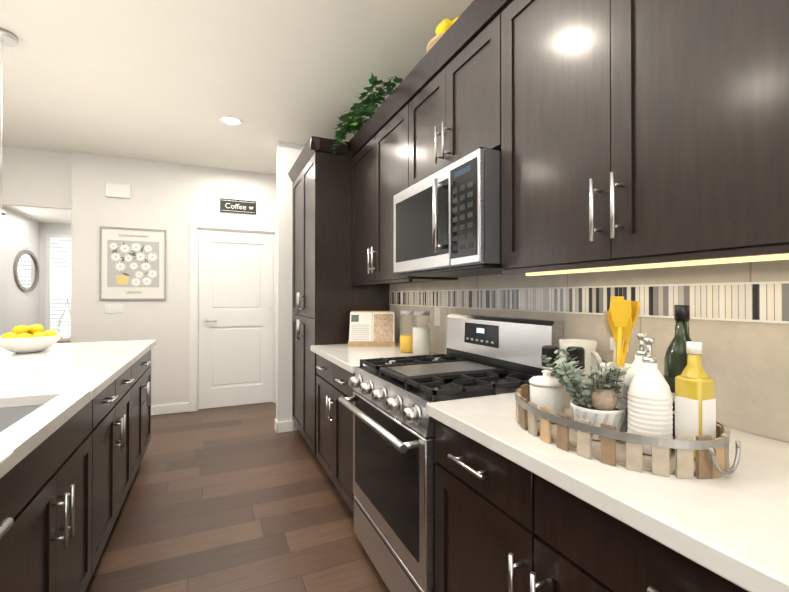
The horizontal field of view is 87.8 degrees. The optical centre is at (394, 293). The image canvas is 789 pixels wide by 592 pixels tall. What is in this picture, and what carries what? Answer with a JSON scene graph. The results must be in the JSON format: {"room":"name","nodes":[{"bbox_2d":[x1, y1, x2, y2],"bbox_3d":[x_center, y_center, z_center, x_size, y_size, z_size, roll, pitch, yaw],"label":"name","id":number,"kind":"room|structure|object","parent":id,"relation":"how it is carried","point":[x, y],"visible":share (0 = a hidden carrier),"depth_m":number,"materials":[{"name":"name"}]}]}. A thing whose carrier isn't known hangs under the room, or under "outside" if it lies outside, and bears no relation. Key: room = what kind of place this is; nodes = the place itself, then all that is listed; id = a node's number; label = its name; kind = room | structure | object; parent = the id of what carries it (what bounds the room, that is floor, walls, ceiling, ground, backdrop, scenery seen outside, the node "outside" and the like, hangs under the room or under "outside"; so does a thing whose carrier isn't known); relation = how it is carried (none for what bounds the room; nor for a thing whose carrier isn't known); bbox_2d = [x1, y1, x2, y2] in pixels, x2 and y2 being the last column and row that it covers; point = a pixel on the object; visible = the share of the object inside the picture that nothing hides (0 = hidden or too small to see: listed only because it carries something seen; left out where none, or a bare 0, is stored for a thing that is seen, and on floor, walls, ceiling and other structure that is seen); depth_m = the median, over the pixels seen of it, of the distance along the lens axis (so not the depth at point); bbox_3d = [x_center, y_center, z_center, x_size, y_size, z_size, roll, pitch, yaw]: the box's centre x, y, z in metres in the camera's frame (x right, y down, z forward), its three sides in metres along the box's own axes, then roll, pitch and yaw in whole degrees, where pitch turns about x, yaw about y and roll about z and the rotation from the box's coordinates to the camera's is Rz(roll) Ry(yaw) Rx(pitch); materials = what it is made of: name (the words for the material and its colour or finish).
{"room":"kitchen","nodes":[
{"label":"kitchen","id":0,"kind":"room"},
{"bbox_2d":[53,271,70,342],"bbox_3d":[-6.153,0.454,7.709,0.600,1.750,0.600,0,0,-24],"label":"table lamp","id":1,"kind":"object","parent":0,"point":[61,283],"visible":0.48,"depth_m":7.56,"materials":[{"name":"white fabric"}]},
{"bbox_2d":[0,145,275,410],"bbox_3d":[-2.915,-0.063,4.348,4.380,2.740,0.120,0,0,-24],"label":"wall","id":2,"kind":"structure","parent":0,"point":[173,200],"depth_m":4.43,"materials":[{"name":"paint"}]},
{"bbox_2d":[13,250,38,291],"bbox_3d":[-6.741,-0.412,7.530,0.035,0.770,1.060,0,0,-24],"label":"round wall mirror","id":3,"kind":"object","parent":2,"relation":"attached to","point":[26,270],"visible":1,"depth_m":7.51,"materials":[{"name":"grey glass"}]},
{"bbox_2d":[45,234,70,337],"bbox_3d":[-6.435,-0.107,8.383,1.090,2.160,0.075,0,0,-24],"label":"room window","id":4,"kind":"structure","parent":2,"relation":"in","point":[58,253],"depth_m":8.24,"materials":[{"name":"white glass"}]},
{"bbox_2d":[105,304,122,312],"bbox_3d":[-2.921,0.154,4.272,0.160,0.095,0.010,0,0,-24],"label":"switch plate","id":5,"kind":"object","parent":2,"relation":"attached to","point":[113,308],"visible":1,"depth_m":4.27,"materials":[{"name":"white plastic"}]},
{"bbox_2d":[105,183,130,198],"bbox_3d":[-2.884,-1.074,4.283,0.220,0.140,0.035,0,0,-24],"label":"door chime","id":6,"kind":"object","parent":2,"relation":"attached to","point":[118,190],"visible":1,"depth_m":4.27,"materials":[{"name":"white plastic"}]},
{"bbox_2d":[99,226,165,299],"bbox_3d":[-2.759,-0.313,4.342,0.600,0.760,0.020,0,0,-24],"label":"framed poster","id":7,"kind":"object","parent":2,"relation":"attached to","point":[132,263],"visible":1,"depth_m":4.34,"materials":[{"name":"paper"}]},
{"bbox_2d":[151,403,188,415],"bbox_3d":[-2.767,1.257,4.332,1.065,0.100,0.013,0,0,-24],"label":"baseboard","id":8,"kind":"structure","parent":2,"relation":"attached to","point":[181,407],"depth_m":4.47,"materials":[{"name":"white wood"}]},
{"bbox_2d":[189,221,275,411],"bbox_3d":[-1.848,0.250,4.811,0.990,2.120,0.138,0,0,-24],"label":"door frame","id":9,"kind":"structure","parent":2,"relation":"attached to","point":[196,227],"depth_m":4.58,"materials":[{"name":"white wood"}]},
{"bbox_2d":[198,230,273,408],"bbox_3d":[-1.824,0.289,4.772,0.822,2.018,0.088,0,0,-24],"label":"door","id":10,"kind":"structure","parent":2,"relation":"in","point":[235,356],"depth_m":4.77,"materials":[{"name":"white wood"}]},
{"bbox_2d":[220,198,255,214],"bbox_3d":[-1.815,-1.013,4.771,0.390,0.155,0.014,0,0,-24],"label":"coffee sign","id":11,"kind":"object","parent":2,"relation":"attached to","point":[237,206],"visible":1,"depth_m":4.76,"materials":[{"name":"black wood"}]},
{"bbox_2d":[0,0,473,223],"bbox_3d":[-2.465,-1.470,3.326,4.665,0.060,12.710,0,0,-24],"label":"ceiling","id":12,"kind":"structure","parent":0,"point":[170,81],"depth_m":2.67,"materials":[{"name":"paint"}]},
{"bbox_2d":[0,28,30,245],"bbox_3d":[-2.185,-0.864,2.281,0.250,1.164,0.250,0,0,-24],"label":"pendant lamp","id":13,"kind":"object","parent":12,"relation":"hanging from","point":[9,235],"visible":1,"depth_m":2.28,"materials":[{"name":"white glass"}]},
{"bbox_2d":[219,116,242,125],"bbox_3d":[-1.360,-1.436,3.419,0.183,0.006,0.183,0,0,21],"label":"recessed light","id":14,"kind":"object","parent":12,"relation":"in","point":[230,120],"visible":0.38,"depth_m":3.39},
{"bbox_2d":[85,402,389,591],"bbox_3d":[-2.465,1.325,3.308,4.665,0.050,12.710,0,0,-24],"label":"floor","id":15,"kind":"structure","parent":0,"point":[242,498],"depth_m":2.36,"materials":[{"name":"brown wood"}]},
{"bbox_2d":[0,476,3,512],"bbox_3d":[-1.141,0.844,0.480,0.781,0.876,0.622,0,0,-24],"label":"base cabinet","id":16,"kind":"object","parent":15,"relation":"on","point":[2,479],"depth_m":0.98,"materials":[{"name":"brown wood"}]},
{"bbox_2d":[0,517,13,538],"bbox_3d":[-1.008,0.796,0.539,0.612,0.765,0.606,0,0,-24],"label":"dishwasher","id":17,"kind":"object","parent":16,"relation":"in","point":[6,523],"visible":1,"depth_m":0.87,"materials":[{"name":"silver metal"}]},
{"bbox_2d":[0,397,95,591],"bbox_3d":[-1.444,0.848,1.159,0.781,0.876,0.866,0,0,-24],"label":"base cabinet","id":18,"kind":"object","parent":15,"relation":"on","point":[65,487],"depth_m":1.30,"materials":[{"name":"brown wood"}]},
{"bbox_2d":[96,362,135,564],"bbox_3d":[-1.803,0.854,1.966,0.781,0.876,0.900,0,0,-24],"label":"base cabinet","id":19,"kind":"object","parent":15,"relation":"on","point":[116,404],"depth_m":2.09,"materials":[{"name":"brown wood"}]},
{"bbox_2d":[132,349,150,480],"bbox_3d":[-2.174,0.859,2.799,0.781,0.876,0.923,0,0,-24],"label":"base cabinet","id":20,"kind":"object","parent":15,"relation":"on","point":[143,368],"depth_m":2.96,"materials":[{"name":"brown wood"}]},
{"bbox_2d":[0,340,156,478],"bbox_3d":[-1.512,0.387,0.914,1.175,0.040,4.990,0,0,-24],"label":"countertop","id":21,"kind":"structure","parent":20,"relation":"on","point":[62,383],"depth_m":1.74,"materials":[{"name":"white stone"}]},
{"bbox_2d":[0,405,42,432],"bbox_3d":[-1.314,0.522,1.138,0.466,0.226,0.686,0,0,-24],"label":"sink basin","id":22,"kind":"object","parent":21,"relation":"in","point":[9,417],"depth_m":1.48,"materials":[{"name":"metal"}]},
{"bbox_2d":[0,324,61,352],"bbox_3d":[-2.374,0.288,2.660,0.344,0.179,0.344,0,0,-24],"label":"lemon bowl","id":23,"kind":"object","parent":21,"relation":"on","point":[26,339],"visible":1,"depth_m":2.59,"materials":[{"name":"white ceramic"}]},
{"bbox_2d":[316,354,354,513],"bbox_3d":[-0.103,0.858,2.689,0.608,0.876,0.938,0,0,-24],"label":"base cabinet","id":24,"kind":"object","parent":15,"relation":"on","point":[334,422],"depth_m":2.53,"materials":[{"name":"brown wood"}]},
{"bbox_2d":[311,343,788,591],"bbox_3d":[0.511,0.390,1.272,0.642,0.040,4.118,0,0,-24],"label":"countertop","id":25,"kind":"structure","parent":24,"relation":"on","point":[733,527],"depth_m":0.77,"materials":[{"name":"white stone"}]},
{"bbox_2d":[348,311,394,345],"bbox_3d":[-0.165,0.255,3.022,0.340,0.251,0.130,0,0,0],"label":"cookbook","id":26,"kind":"object","parent":25,"relation":"on","point":[371,328],"visible":1,"depth_m":3.01,"materials":[{"name":"white paper"}]},
{"bbox_2d":[400,310,416,352],"bbox_3d":[0.090,0.243,2.646,0.112,0.270,0.112,0,0,-24],"label":"jar","id":27,"kind":"object","parent":25,"relation":"on","point":[406,343],"visible":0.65,"depth_m":2.60,"materials":[{"name":"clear glass"}]},
{"bbox_2d":[412,311,429,355],"bbox_3d":[0.165,0.242,2.526,0.112,0.270,0.112,0,0,-24],"label":"jar","id":28,"kind":"object","parent":25,"relation":"on","point":[420,340],"visible":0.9,"depth_m":2.48,"materials":[{"name":"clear glass"}]},
{"bbox_2d":[542,345,558,375],"bbox_3d":[0.526,0.273,1.384,0.056,0.192,0.056,0,0,-24],"label":"pepper grinder","id":29,"kind":"object","parent":25,"relation":"on","point":[548,350],"visible":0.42,"depth_m":1.36,"materials":[{"name":"black plastic"}]},
{"bbox_2d":[566,346,584,398],"bbox_3d":[0.599,0.273,1.356,0.056,0.192,0.056,0,0,-24],"label":"salt grinder","id":30,"kind":"object","parent":25,"relation":"on","point":[578,353],"visible":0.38,"depth_m":1.33,"materials":[{"name":"black plastic"}]},
{"bbox_2d":[559,339,602,387],"bbox_3d":[0.671,0.270,1.464,0.132,0.200,0.175,0,0,-24],"label":"pitcher","id":31,"kind":"object","parent":25,"relation":"on","point":[592,356],"visible":0.33,"depth_m":1.43,"materials":[{"name":"ceramic"}]},
{"bbox_2d":[515,384,740,478],"bbox_3d":[0.543,0.325,1.063,0.357,0.084,0.568,0,0,-24],"label":"serving tray","id":32,"kind":"object","parent":25,"relation":"on","point":[711,461],"visible":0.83,"depth_m":0.87,"materials":[{"name":"brown wood"}]},
{"bbox_2d":[529,370,564,422],"bbox_3d":[0.436,0.288,1.174,0.098,0.140,0.098,0,0,-24],"label":"ceramic canister","id":33,"kind":"object","parent":32,"relation":"on","point":[547,389],"visible":0.81,"depth_m":1.14,"materials":[{"name":"white ceramic"}]},
{"bbox_2d":[541,348,630,440],"bbox_3d":[0.471,0.255,1.056,0.198,0.206,0.210,0,0,-24],"label":"potted plant","id":34,"kind":"object","parent":32,"relation":"on","point":[597,405],"visible":0.94,"depth_m":1.00,"materials":[{"name":"plant"}]},
{"bbox_2d":[600,296,640,403],"bbox_3d":[0.632,0.183,1.153,0.101,0.350,0.096,0,0,-24],"label":"utensil crock","id":35,"kind":"object","parent":32,"relation":"on","point":[620,316],"visible":0.48,"depth_m":1.13,"materials":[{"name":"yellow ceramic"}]},
{"bbox_2d":[622,333,646,431],"bbox_3d":[0.629,0.230,1.042,0.089,0.256,0.089,0,0,-24],"label":"soap dispenser","id":36,"kind":"object","parent":32,"relation":"on","point":[633,370],"visible":0.17,"depth_m":1.04,"materials":[{"name":"ceramic"}]},
{"bbox_2d":[627,337,672,454],"bbox_3d":[0.581,0.229,0.935,0.089,0.256,0.089,0,0,-24],"label":"soap dispenser","id":37,"kind":"object","parent":32,"relation":"on","point":[650,405],"visible":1,"depth_m":0.91,"materials":[{"name":"ceramic"}]},
{"bbox_2d":[664,305,691,438],"bbox_3d":[0.685,0.192,0.977,0.074,0.330,0.074,0,0,-24],"label":"olive oil bottle","id":38,"kind":"object","parent":32,"relation":"on","point":[675,359],"visible":0.4,"depth_m":0.96,"materials":[{"name":"dark green glass"},{"name":"black plastic"}]},
{"bbox_2d":[675,341,715,459],"bbox_3d":[0.659,0.232,0.901,0.057,0.250,0.057,0,0,-24],"label":"olive oil bottle","id":39,"kind":"object","parent":32,"relation":"on","point":[695,408],"visible":0.77,"depth_m":0.88,"materials":[{"name":"yellow glass"}]},
{"bbox_2d":[288,136,389,466],"bbox_3d":[-0.510,0.082,3.555,0.652,2.440,1.007,0,0,-24],"label":"pantry cabinet","id":40,"kind":"object","parent":15,"relation":"on","point":[327,297],"visible":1,"depth_m":3.15,"materials":[{"name":"brown wood"}]},
{"bbox_2d":[338,314,563,591],"bbox_3d":[0.194,0.702,1.866,0.713,1.178,0.794,0,0,-24],"label":"range","id":41,"kind":"object","parent":15,"relation":"on","point":[394,462],"visible":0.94,"depth_m":1.71,"materials":[{"name":"silver metal"}]},
{"bbox_2d":[435,419,523,591],"bbox_3d":[0.511,0.849,1.310,0.608,0.876,0.469,0,0,-24],"label":"base cabinet","id":42,"kind":"object","parent":15,"relation":"on","point":[503,524],"depth_m":1.19,"materials":[{"name":"brown wood"}]},
{"bbox_2d":[524,468,747,591],"bbox_3d":[0.792,0.845,0.678,0.608,0.876,0.915,0,0,-24],"label":"base cabinet","id":43,"kind":"object","parent":15,"relation":"on","point":[571,545],"depth_m":0.83,"materials":[{"name":"brown wood"}]},
{"bbox_2d":[274,141,304,429],"bbox_3d":[-0.786,-0.065,4.059,0.725,2.740,0.120,0,0,-24],"label":"wall","id":44,"kind":"structure","parent":0,"point":[287,153],"depth_m":3.89,"materials":[{"name":"paint"}]},
{"bbox_2d":[345,76,424,285],"bbox_3d":[-0.003,-0.639,2.755,0.360,1.123,1.002,0,0,-24],"label":"upper cabinet","id":45,"kind":"object","parent":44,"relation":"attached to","point":[373,148],"depth_m":2.68,"materials":[{"name":"brown wood"}]},
{"bbox_2d":[397,0,484,281],"bbox_3d":[0.360,-0.616,1.940,0.360,1.066,0.783,0,0,-24],"label":"upper cabinet","id":46,"kind":"object","parent":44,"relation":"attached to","point":[441,101],"depth_m":1.89,"materials":[{"name":"brown wood"}]},
{"bbox_2d":[426,17,458,52],"bbox_3d":[0.292,-1.239,2.018,0.270,0.178,0.270,0,0,-24],"label":"fruit bowl","id":47,"kind":"object","parent":46,"relation":"on","point":[443,26],"visible":0.15,"depth_m":1.94,"materials":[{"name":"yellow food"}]},
{"bbox_2d":[394,147,505,277],"bbox_3d":[0.310,-0.317,1.915,0.470,0.448,0.778,0,0,-24],"label":"microwave","id":48,"kind":"object","parent":46,"relation":"attached to","point":[447,220],"visible":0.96,"depth_m":1.67,"materials":[{"name":"silver metal"}]},
{"bbox_2d":[389,259,788,442],"bbox_3d":[0.800,0.126,1.402,0.011,0.486,4.118,0,0,-24],"label":"tile backsplash","id":49,"kind":"structure","parent":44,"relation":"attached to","point":[739,322],"depth_m":1.23,"materials":[{"name":"tile"}]},
{"bbox_2d":[434,307,440,325],"bbox_3d":[0.269,0.146,2.579,0.008,0.116,0.072,0,0,-24],"label":"electrical outlet plate","id":50,"kind":"object","parent":49,"relation":"attached to","point":[437,316],"depth_m":2.57,"materials":[{"name":"white plastic"}]},
{"bbox_2d":[610,337,628,351],"bbox_3d":[0.781,0.142,1.428,0.008,0.116,0.072,0,0,-24],"label":"electrical outlet plate","id":51,"kind":"object","parent":49,"relation":"attached to","point":[611,338],"depth_m":1.45,"materials":[{"name":"white plastic"}]},
{"bbox_2d":[485,0,788,275],"bbox_3d":[0.706,-0.621,1.162,0.360,1.066,0.920,0,0,-24],"label":"upper cabinet","id":52,"kind":"object","parent":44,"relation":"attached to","point":[630,134],"depth_m":1.04,"materials":[{"name":"brown wood"}]}
]}

